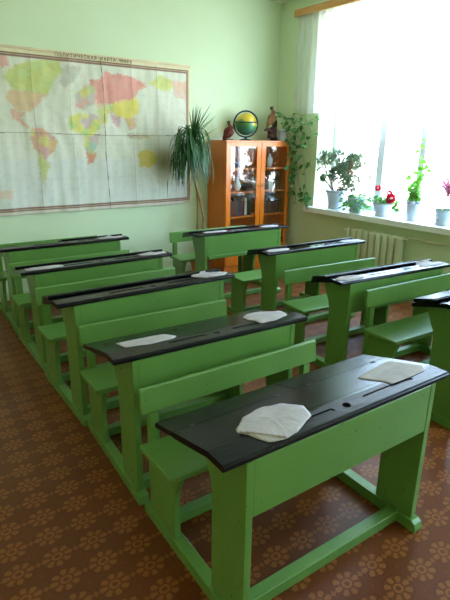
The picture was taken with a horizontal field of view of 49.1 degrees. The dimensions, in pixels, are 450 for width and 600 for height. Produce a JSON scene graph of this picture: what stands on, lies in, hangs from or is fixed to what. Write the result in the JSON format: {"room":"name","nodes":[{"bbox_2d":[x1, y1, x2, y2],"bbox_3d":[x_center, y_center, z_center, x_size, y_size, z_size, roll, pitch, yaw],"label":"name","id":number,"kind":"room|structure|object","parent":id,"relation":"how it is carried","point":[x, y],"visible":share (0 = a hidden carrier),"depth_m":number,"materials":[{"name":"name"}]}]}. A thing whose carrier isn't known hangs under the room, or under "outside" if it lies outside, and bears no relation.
{"room":"classroom","nodes":[
{"label":"classroom","id":0,"kind":"room"},
{"bbox_2d":[0,0,281,291],"bbox_3d":[-1.915,-1.758,5.469,7.270,3.600,0.200,-12,22,-34],"label":"wall","id":1,"kind":"structure","parent":0,"point":[231,48],"depth_m":6.05,"materials":[{"name":"green paint"}]},
{"bbox_2d":[0,44,191,216],"bbox_3d":[-1.442,-1.883,5.635,2.493,1.676,0.034,-12,22,-34],"label":"world map","id":2,"kind":"object","parent":1,"relation":"attached to","point":[79,131],"visible":0.93,"depth_m":5.55,"materials":[{"name":"paper"}]},
{"bbox_2d":[0,263,191,301],"bbox_3d":[-1.961,-0.142,5.835,6.650,0.100,0.020,-12,22,-34],"label":"baseboard","id":3,"kind":"structure","parent":1,"relation":"attached to","point":[188,267],"depth_m":6.63,"materials":[{"name":"green paint"}]},
{"bbox_2d":[0,268,449,599],"bbox_3d":[0.349,0.968,2.861,6.650,0.100,7.870,-12,22,-34],"label":"floor","id":4,"kind":"structure","parent":0,"point":[71,528],"depth_m":2.38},
{"bbox_2d":[0,234,128,334],"bbox_3d":[-1.701,-0.256,5.058,1.242,0.806,0.836,-11,22,-32],"label":"school desk","id":5,"kind":"object","parent":4,"relation":"on","point":[64,247],"visible":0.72,"depth_m":4.70,"materials":[{"name":"black paint"}]},
{"bbox_2d":[98,235,122,238],"bbox_3d":[-1.166,-0.632,4.944,0.268,0.023,0.137,-11,21,-32],"label":"folded cloth","id":6,"kind":"object","parent":5,"relation":"on","point":[108,236],"visible":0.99,"depth_m":4.92,"materials":[{"name":"fabric"}]},
{"bbox_2d":[8,249,171,371],"bbox_3d":[-1.192,-0.018,4.342,1.250,0.812,0.836,-11,22,-33],"label":"school desk","id":7,"kind":"object","parent":4,"relation":"on","point":[77,268],"visible":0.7,"depth_m":4.00,"materials":[{"name":"black paint"}]},
{"bbox_2d":[24,265,62,270],"bbox_3d":[-1.377,-0.245,3.742,0.286,0.014,0.116,-11,22,-33],"label":"folded cloth","id":8,"kind":"object","parent":7,"relation":"on","point":[49,266],"visible":1,"depth_m":3.72,"materials":[{"name":"fabric"}]},
{"bbox_2d":[137,251,166,255],"bbox_3d":[-0.642,-0.399,4.244,0.266,0.015,0.133,-11,22,-33],"label":"folded cloth","id":9,"kind":"object","parent":7,"relation":"on","point":[161,252],"visible":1,"depth_m":4.23,"materials":[{"name":"fabric"}]},
{"bbox_2d":[34,267,234,426],"bbox_3d":[-0.676,0.212,3.633,1.278,0.829,0.836,-12,22,-33],"label":"school desk","id":10,"kind":"object","parent":4,"relation":"on","point":[120,296],"visible":0.7,"depth_m":3.28,"materials":[{"name":"black paint"}]},
{"bbox_2d":[191,270,226,277],"bbox_3d":[-0.111,-0.186,3.546,0.276,0.024,0.144,-12,22,-33],"label":"folded cloth","id":11,"kind":"object","parent":10,"relation":"on","point":[202,274],"visible":1,"depth_m":3.53,"materials":[{"name":"fabric"}]},
{"bbox_2d":[78,299,306,505],"bbox_3d":[-0.225,0.463,2.926,1.141,0.803,0.836,-10,21,-31],"label":"school desk","id":12,"kind":"object","parent":4,"relation":"on","point":[207,337],"visible":0.82,"depth_m":2.64,"materials":[{"name":"black paint"}]},
{"bbox_2d":[116,334,175,347],"bbox_3d":[-0.393,0.205,2.485,0.284,0.050,0.200,-10,21,-31],"label":"folded cloth","id":13,"kind":"object","parent":12,"relation":"on","point":[162,337],"visible":1,"depth_m":2.46,"materials":[{"name":"fabric"}]},
{"bbox_2d":[242,311,286,322],"bbox_3d":[0.221,0.093,2.867,0.289,0.071,0.303,-10,21,-31],"label":"folded cloth","id":14,"kind":"object","parent":12,"relation":"on","point":[267,316],"visible":1,"depth_m":2.79,"materials":[{"name":"fabric"}]},
{"bbox_2d":[165,102,219,271],"bbox_3d":[-0.382,-1.355,6.204,0.713,2.217,0.535,-7,20,-23],"label":"dracaena","id":15,"kind":"object","parent":4,"relation":"on","point":[184,153],"visible":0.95,"depth_m":5.96,"materials":[{"name":"plant"}]},
{"bbox_2d":[169,223,287,298],"bbox_3d":[0.010,-0.500,5.886,1.216,0.801,0.836,-11,21,-31],"label":"school desk","id":16,"kind":"object","parent":4,"relation":"on","point":[236,240],"visible":0.71,"depth_m":5.56,"materials":[{"name":"black paint"}]},
{"bbox_2d":[203,230,226,232],"bbox_3d":[-0.111,-0.742,5.350,0.295,0.016,0.126,-11,21,-31],"label":"folded cloth","id":17,"kind":"object","parent":16,"relation":"on","point":[218,230],"visible":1,"depth_m":5.33,"materials":[{"name":"fabric"}]},
{"bbox_2d":[260,225,277,227],"bbox_3d":[0.510,-0.863,5.737,0.257,0.020,0.134,-11,21,-31],"label":"folded cloth","id":18,"kind":"object","parent":16,"relation":"on","point":[264,225],"visible":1,"depth_m":5.70,"materials":[{"name":"fabric"}]},
{"bbox_2d":[208,140,290,272],"bbox_3d":[0.339,-1.324,6.907,1.115,1.740,0.445,-12,22,-34],"label":"display cabinet","id":19,"kind":"object","parent":4,"relation":"on","point":[223,152],"visible":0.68,"depth_m":6.74,"materials":[{"name":"orange wood"}]},
{"bbox_2d":[222,120,233,139],"bbox_3d":[0.035,-2.191,6.416,0.167,0.293,0.141,2,18,3],"label":"stuffed pheasant","id":20,"kind":"object","parent":19,"relation":"on","point":[228,132],"visible":0.96,"depth_m":6.37,"materials":[{"name":"brown"}]},
{"bbox_2d":[230,200,231,215],"bbox_3d":[0.036,-1.253,6.682,0.027,0.216,0.160,-12,22,-34],"label":"book","id":21,"kind":"object","parent":19,"relation":"on","point":[230,200],"visible":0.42,"depth_m":6.62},
{"bbox_2d":[230,197,235,215],"bbox_3d":[0.085,-1.276,6.712,0.037,0.242,0.160,-12,22,-34],"label":"book","id":22,"kind":"object","parent":19,"relation":"on","point":[231,198],"visible":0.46,"depth_m":6.65,"materials":[{"name":"brown paper"}]},
{"bbox_2d":[233,161,239,167],"bbox_3d":[0.150,-1.808,6.583,0.096,0.085,0.096,-12,22,-34],"label":"cup","id":23,"kind":"object","parent":19,"relation":"on","point":[236,164],"visible":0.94,"depth_m":6.56,"materials":[{"name":"ceramic"}]},
{"bbox_2d":[233,177,240,190],"bbox_3d":[0.163,-1.571,6.673,0.100,0.180,0.100,-12,22,-34],"label":"vase","id":24,"kind":"object","parent":19,"relation":"on","point":[237,185],"visible":1,"depth_m":6.64,"materials":[{"name":"white ceramic"}]},
{"bbox_2d":[236,200,237,215],"bbox_3d":[0.117,-1.266,6.740,0.039,0.208,0.160,-12,22,-34],"label":"book","id":25,"kind":"object","parent":19,"relation":"on","point":[236,200],"visible":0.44,"depth_m":6.68,"materials":[{"name":"paper"}]},
{"bbox_2d":[234,197,242,214],"bbox_3d":[0.184,-1.295,6.782,0.039,0.238,0.160,-12,22,-34],"label":"book","id":26,"kind":"object","parent":19,"relation":"on","point":[241,198],"visible":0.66,"depth_m":6.72,"materials":[{"name":"paper"}]},
{"bbox_2d":[236,198,240,215],"bbox_3d":[0.150,-1.281,6.761,0.040,0.223,0.160,-12,22,-34],"label":"book","id":27,"kind":"object","parent":19,"relation":"on","point":[239,200],"visible":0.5,"depth_m":6.70,"materials":[{"name":"brown paper"}]},
{"bbox_2d":[240,154,246,167],"bbox_3d":[0.250,-1.878,6.649,0.100,0.180,0.100,-12,22,-34],"label":"vase","id":28,"kind":"object","parent":19,"relation":"on","point":[243,161],"visible":1,"depth_m":6.62,"materials":[{"name":"ceramic"}]},
{"bbox_2d":[242,197,246,214],"bbox_3d":[0.238,-1.305,6.820,0.039,0.234,0.160,-12,22,-34],"label":"book","id":29,"kind":"object","parent":19,"relation":"on","point":[244,198],"visible":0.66,"depth_m":6.76,"materials":[{"name":"beige paper"}]},
{"bbox_2d":[240,196,248,214],"bbox_3d":[0.270,-1.314,6.841,0.034,0.239,0.160,-12,22,-34],"label":"book","id":30,"kind":"object","parent":19,"relation":"on","point":[240,196],"visible":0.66,"depth_m":6.78,"materials":[{"name":"paper"}]},
{"bbox_2d":[241,184,247,189],"bbox_3d":[0.262,-1.551,6.768,0.096,0.085,0.096,-12,22,-34],"label":"cup","id":31,"kind":"object","parent":19,"relation":"on","point":[243,186],"visible":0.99,"depth_m":6.73,"materials":[{"name":"ceramic"}]},
{"bbox_2d":[233,110,258,139],"bbox_3d":[0.277,-2.321,6.545,0.331,0.379,0.331,-12,22,-34],"label":"globe","id":32,"kind":"object","parent":19,"relation":"on","point":[245,123],"visible":0.98,"depth_m":6.46,"materials":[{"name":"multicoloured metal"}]},
{"bbox_2d":[249,199,250,214],"bbox_3d":[0.301,-1.309,6.867,0.040,0.215,0.160,-12,22,-34],"label":"book","id":33,"kind":"object","parent":19,"relation":"on","point":[249,199],"visible":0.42,"depth_m":6.80,"materials":[{"name":"paper"}]},
{"bbox_2d":[251,198,254,212],"bbox_3d":[0.432,-1.330,6.960,0.035,0.200,0.160,-12,22,-34],"label":"book","id":34,"kind":"object","parent":19,"relation":"on","point":[252,199],"visible":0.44,"depth_m":6.98,"materials":[{"name":"brown paper"}]},
{"bbox_2d":[264,196,266,212],"bbox_3d":[0.528,-1.369,7.021,0.033,0.239,0.160,-12,22,-34],"label":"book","id":35,"kind":"object","parent":19,"relation":"on","point":[265,197],"visible":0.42,"depth_m":6.96,"materials":[{"name":"brown paper"}]},
{"bbox_2d":[265,175,266,189],"bbox_3d":[0.525,-1.655,6.922,0.034,0.193,0.160,-12,22,-34],"label":"book","id":36,"kind":"object","parent":19,"relation":"on","point":[265,175],"visible":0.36,"depth_m":6.86,"materials":[{"name":"grey paper"}]},
{"bbox_2d":[264,195,269,212],"bbox_3d":[0.575,-1.382,7.053,0.028,0.245,0.160,-12,22,-34],"label":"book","id":37,"kind":"object","parent":19,"relation":"on","point":[268,196],"visible":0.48,"depth_m":6.98,"materials":[{"name":"paper"}]},
{"bbox_2d":[265,174,268,189],"bbox_3d":[0.554,-1.667,6.941,0.034,0.207,0.160,-12,22,-34],"label":"book","id":38,"kind":"object","parent":19,"relation":"on","point":[265,174],"visible":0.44,"depth_m":6.88,"materials":[{"name":"grey paper"}]},
{"bbox_2d":[264,194,271,212],"bbox_3d":[0.602,-1.389,7.071,0.035,0.249,0.160,-12,22,-34],"label":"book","id":39,"kind":"object","parent":19,"relation":"on","point":[264,194],"visible":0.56,"depth_m":7.01,"materials":[{"name":"paper"}]},
{"bbox_2d":[266,154,272,166],"bbox_3d":[0.620,-1.953,6.894,0.100,0.180,0.100,-12,22,-34],"label":"vase","id":40,"kind":"object","parent":19,"relation":"on","point":[269,161],"visible":0.94,"depth_m":6.86,"materials":[{"name":"white ceramic"}]},
{"bbox_2d":[265,171,273,188],"bbox_3d":[0.617,-1.701,6.978,0.046,0.248,0.160,-12,22,-34],"label":"book","id":41,"kind":"object","parent":19,"relation":"on","point":[271,173],"visible":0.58,"depth_m":6.91,"materials":[{"name":"white paper"}]},
{"bbox_2d":[264,120,277,140],"bbox_3d":[0.640,-2.344,6.797,0.190,0.274,0.201,4,18,9],"label":"stump","id":42,"kind":"object","parent":19,"relation":"on","point":[272,131],"visible":0.98,"depth_m":6.79,"materials":[{"name":"brown wood"}]},
{"bbox_2d":[266,106,276,126],"bbox_3d":[0.640,-2.501,6.760,0.156,0.326,0.136,0,18,-1],"label":"bird","id":43,"kind":"object","parent":42,"relation":"on","point":[272,117],"visible":0.99,"depth_m":6.71},
{"bbox_2d":[273,198,275,211],"bbox_3d":[0.664,-1.379,7.122,0.044,0.199,0.160,-12,22,-34],"label":"book","id":44,"kind":"object","parent":19,"relation":"on","point":[274,199],"visible":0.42,"depth_m":7.06,"materials":[{"name":"brown paper"}]},
{"bbox_2d":[273,176,275,188],"bbox_3d":[0.657,-1.677,7.016,0.050,0.181,0.160,-12,22,-34],"label":"book","id":45,"kind":"object","parent":19,"relation":"on","point":[274,178],"visible":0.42,"depth_m":6.95,"materials":[{"name":"white paper"}]},
{"bbox_2d":[274,171,277,188],"bbox_3d":[0.693,-1.713,7.032,0.033,0.240,0.160,-12,22,-34],"label":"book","id":46,"kind":"object","parent":19,"relation":"on","point":[275,172],"visible":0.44,"depth_m":6.97,"materials":[{"name":"paper"}]},
{"bbox_2d":[276,198,279,211],"bbox_3d":[0.727,-1.388,7.168,0.043,0.188,0.160,-12,22,-34],"label":"book","id":47,"kind":"object","parent":19,"relation":"on","point":[278,201],"visible":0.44,"depth_m":7.10,"materials":[{"name":"brown paper"}]},
{"bbox_2d":[277,129,286,140],"bbox_3d":[0.793,-2.289,6.836,0.138,0.150,0.138,-12,22,-34],"label":"pot","id":48,"kind":"object","parent":19,"relation":"on","point":[281,132],"depth_m":6.79,"materials":[{"name":"white ceramic"}]},
{"bbox_2d":[276,112,319,209],"bbox_3d":[0.984,-1.901,6.746,0.684,1.261,0.289,11,21,29],"label":"trailing vine","id":49,"kind":"object","parent":19,"relation":"on","point":[282,133],"visible":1,"depth_m":6.72,"materials":[{"name":"plant"}]},
{"bbox_2d":[138,339,449,599],"bbox_3d":[0.274,0.693,2.268,1.200,0.789,0.836,-11,22,-33],"label":"school desk","id":50,"kind":"object","parent":4,"relation":"on","point":[353,420],"visible":1,"depth_m":2.03,"materials":[{"name":"black paint"}]},
{"bbox_2d":[236,403,310,441],"bbox_3d":[0.176,0.441,1.809,0.235,0.056,0.315,11,21,29],"label":"folded cloth","id":51,"kind":"object","parent":50,"relation":"on","point":[277,422],"visible":1,"depth_m":1.77,"materials":[{"name":"fabric"}]},
{"bbox_2d":[358,361,424,383],"bbox_3d":[0.736,0.323,2.209,0.302,0.048,0.214,-11,22,-33],"label":"folded cloth","id":52,"kind":"object","parent":50,"relation":"on","point":[390,372],"visible":1,"depth_m":2.19,"materials":[{"name":"fabric"}]},
{"bbox_2d":[227,237,364,322],"bbox_3d":[0.695,-0.233,5.100,1.219,0.799,0.836,-10,21,-30],"label":"school desk","id":53,"kind":"object","parent":4,"relation":"on","point":[309,254],"visible":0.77,"depth_m":4.74,"materials":[{"name":"black paint"}]},
{"bbox_2d":[266,248,289,251],"bbox_3d":[0.481,-0.459,4.516,0.258,0.015,0.126,-10,21,-30],"label":"folded cloth","id":54,"kind":"object","parent":53,"relation":"on","point":[280,249],"visible":1,"depth_m":4.49,"materials":[{"name":"fabric"}]},
{"bbox_2d":[340,239,358,242],"bbox_3d":[1.255,-0.598,4.974,0.238,0.015,0.128,-10,21,-30],"label":"folded cloth","id":55,"kind":"object","parent":53,"relation":"on","point":[351,240],"visible":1,"depth_m":4.96,"materials":[{"name":"fabric"}]},
{"bbox_2d":[282,258,449,367],"bbox_3d":[1.161,0.056,4.249,1.206,0.791,0.836,-10,21,-29],"label":"school desk","id":56,"kind":"object","parent":4,"relation":"on","point":[342,298],"visible":0.67,"depth_m":3.96,"materials":[{"name":"black paint"}]},
{"bbox_2d":[335,275,364,280],"bbox_3d":[0.920,-0.166,3.649,0.259,0.017,0.112,-10,21,-29],"label":"folded cloth","id":57,"kind":"object","parent":56,"relation":"on","point":[350,277],"visible":1,"depth_m":3.63,"materials":[{"name":"fabric"}]},
{"bbox_2d":[416,260,442,266],"bbox_3d":[1.705,-0.306,4.112,0.263,0.023,0.151,-10,21,-29],"label":"folded cloth","id":58,"kind":"object","parent":56,"relation":"on","point":[425,263],"visible":1,"depth_m":4.11,"materials":[{"name":"fabric"}]},
{"bbox_2d":[362,273,449,429],"bbox_3d":[1.678,0.247,3.609,1.200,0.839,0.836,-10,21,-30],"label":"school desk","id":59,"kind":"object","parent":4,"relation":"on","point":[384,340],"visible":0.75,"depth_m":3.53,"materials":[{"name":"black paint"}]},
{"bbox_2d":[268,0,291,2],"bbox_3d":[0.485,-2.497,1.796,7.270,0.150,8.270,-12,22,-34],"label":"ceiling","id":60,"kind":"structure","parent":0,"point":[277,1],"depth_m":6.52,"materials":[{"name":"green paint"}]},
{"bbox_2d":[277,0,449,291],"bbox_3d":[3.229,-1.307,4.307,0.420,3.600,7.870,-12,22,-34],"label":"wall","id":61,"kind":"structure","parent":0,"point":[303,226],"depth_m":6.70,"materials":[{"name":"green paint"}]},
{"bbox_2d":[294,0,359,16],"bbox_3d":[1.914,-3.271,5.111,0.120,0.082,3.305,-12,22,-34],"label":"curtain rod","id":62,"kind":"object","parent":61,"relation":"attached to","point":[332,3],"depth_m":5.98,"materials":[{"name":"brown wood"}]},
{"bbox_2d":[293,0,449,122],"bbox_3d":[1.907,-2.612,5.309,0.068,1.333,3.292,-12,22,-34],"label":"sheer curtain","id":63,"kind":"object","parent":61,"relation":"hanging from","point":[370,61],"visible":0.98,"depth_m":5.55,"materials":[{"name":"white fabric"}]},
{"bbox_2d":[344,227,405,265],"bbox_3d":[1.815,-0.586,6.065,0.134,0.520,0.885,-12,22,-34],"label":"radiator","id":64,"kind":"object","parent":61,"relation":"attached to","point":[385,248],"visible":0.48,"depth_m":5.91,"materials":[{"name":"beige metal"}]},
{"bbox_2d":[303,116,449,235],"bbox_3d":[2.068,-2.068,5.589,0.490,2.380,2.635,-12,22,-34],"label":"window","id":65,"kind":"structure","parent":61,"relation":"in","point":[426,221],"depth_m":6.05,"materials":[{"name":"paint"}]},
{"bbox_2d":[316,145,373,208],"bbox_3d":[1.531,-1.587,6.401,0.380,0.816,0.784,-11,21,-32],"label":"jade plant","id":66,"kind":"object","parent":65,"relation":"on","point":[345,170],"visible":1,"depth_m":6.38,"materials":[{"name":"green plant"}]},
{"bbox_2d":[338,193,371,212],"bbox_3d":[1.669,-1.246,6.284,0.446,0.242,0.454,-12,22,-34],"label":"houseplant","id":67,"kind":"object","parent":65,"relation":"on","point":[355,203],"visible":0.97,"depth_m":6.22,"materials":[{"name":"plant"}]},
{"bbox_2d":[368,185,398,216],"bbox_3d":[1.911,-1.202,5.957,0.381,0.369,0.376,4,18,10],"label":"geranium","id":68,"kind":"object","parent":65,"relation":"on","point":[382,206],"visible":1,"depth_m":5.90,"materials":[{"name":"ceramic"}]},
{"bbox_2d":[386,193,395,203],"bbox_3d":[1.959,-1.200,5.820,0.122,0.129,0.129,-12,22,-34],"label":"flower","id":69,"kind":"object","parent":68,"relation":"on","point":[390,197],"depth_m":5.81,"materials":[{"name":"red plant"}]},
{"bbox_2d":[405,139,432,220],"bbox_3d":[2.159,-1.333,5.511,0.186,0.901,0.266,-2,18,-8],"label":"climbing hibiscus","id":70,"kind":"object","parent":65,"relation":"on","point":[413,202],"visible":1,"depth_m":5.57,"materials":[{"name":"plant"}]},
{"bbox_2d":[428,165,449,225],"bbox_3d":[2.402,-1.129,5.291,0.497,0.658,0.431,-12,22,-34],"label":"bromeliad","id":71,"kind":"object","parent":65,"relation":"on","point":[442,216],"visible":1,"depth_m":5.31,"materials":[{"name":"ceramic"}]},
{"bbox_2d":[404,237,449,246],"bbox_3d":[3.682,-0.008,3.602,0.066,0.045,5.386,-12,22,-35],"label":"pipe","id":72,"kind":"object","parent":61,"relation":"attached to","point":[409,238],"visible":1,"depth_m":5.45,"materials":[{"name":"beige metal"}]},
{"bbox_2d":[372,201,391,216],"bbox_3d":[1.912,-1.106,5.993,0.244,0.165,0.244,-12,22,-34],"label":"pot","id":73,"kind":"object","parent":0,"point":[382,208],"depth_m":5.92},
{"bbox_2d":[406,201,421,220],"bbox_3d":[2.159,-1.026,5.662,0.164,0.225,0.164,-12,22,-34],"label":"pot","id":74,"kind":"object","parent":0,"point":[412,207],"depth_m":5.61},
{"bbox_2d":[435,209,449,225],"bbox_3d":[2.383,-0.899,5.380,0.191,0.165,0.191,-12,22,-34],"label":"pot","id":75,"kind":"object","parent":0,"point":[442,216],"depth_m":5.32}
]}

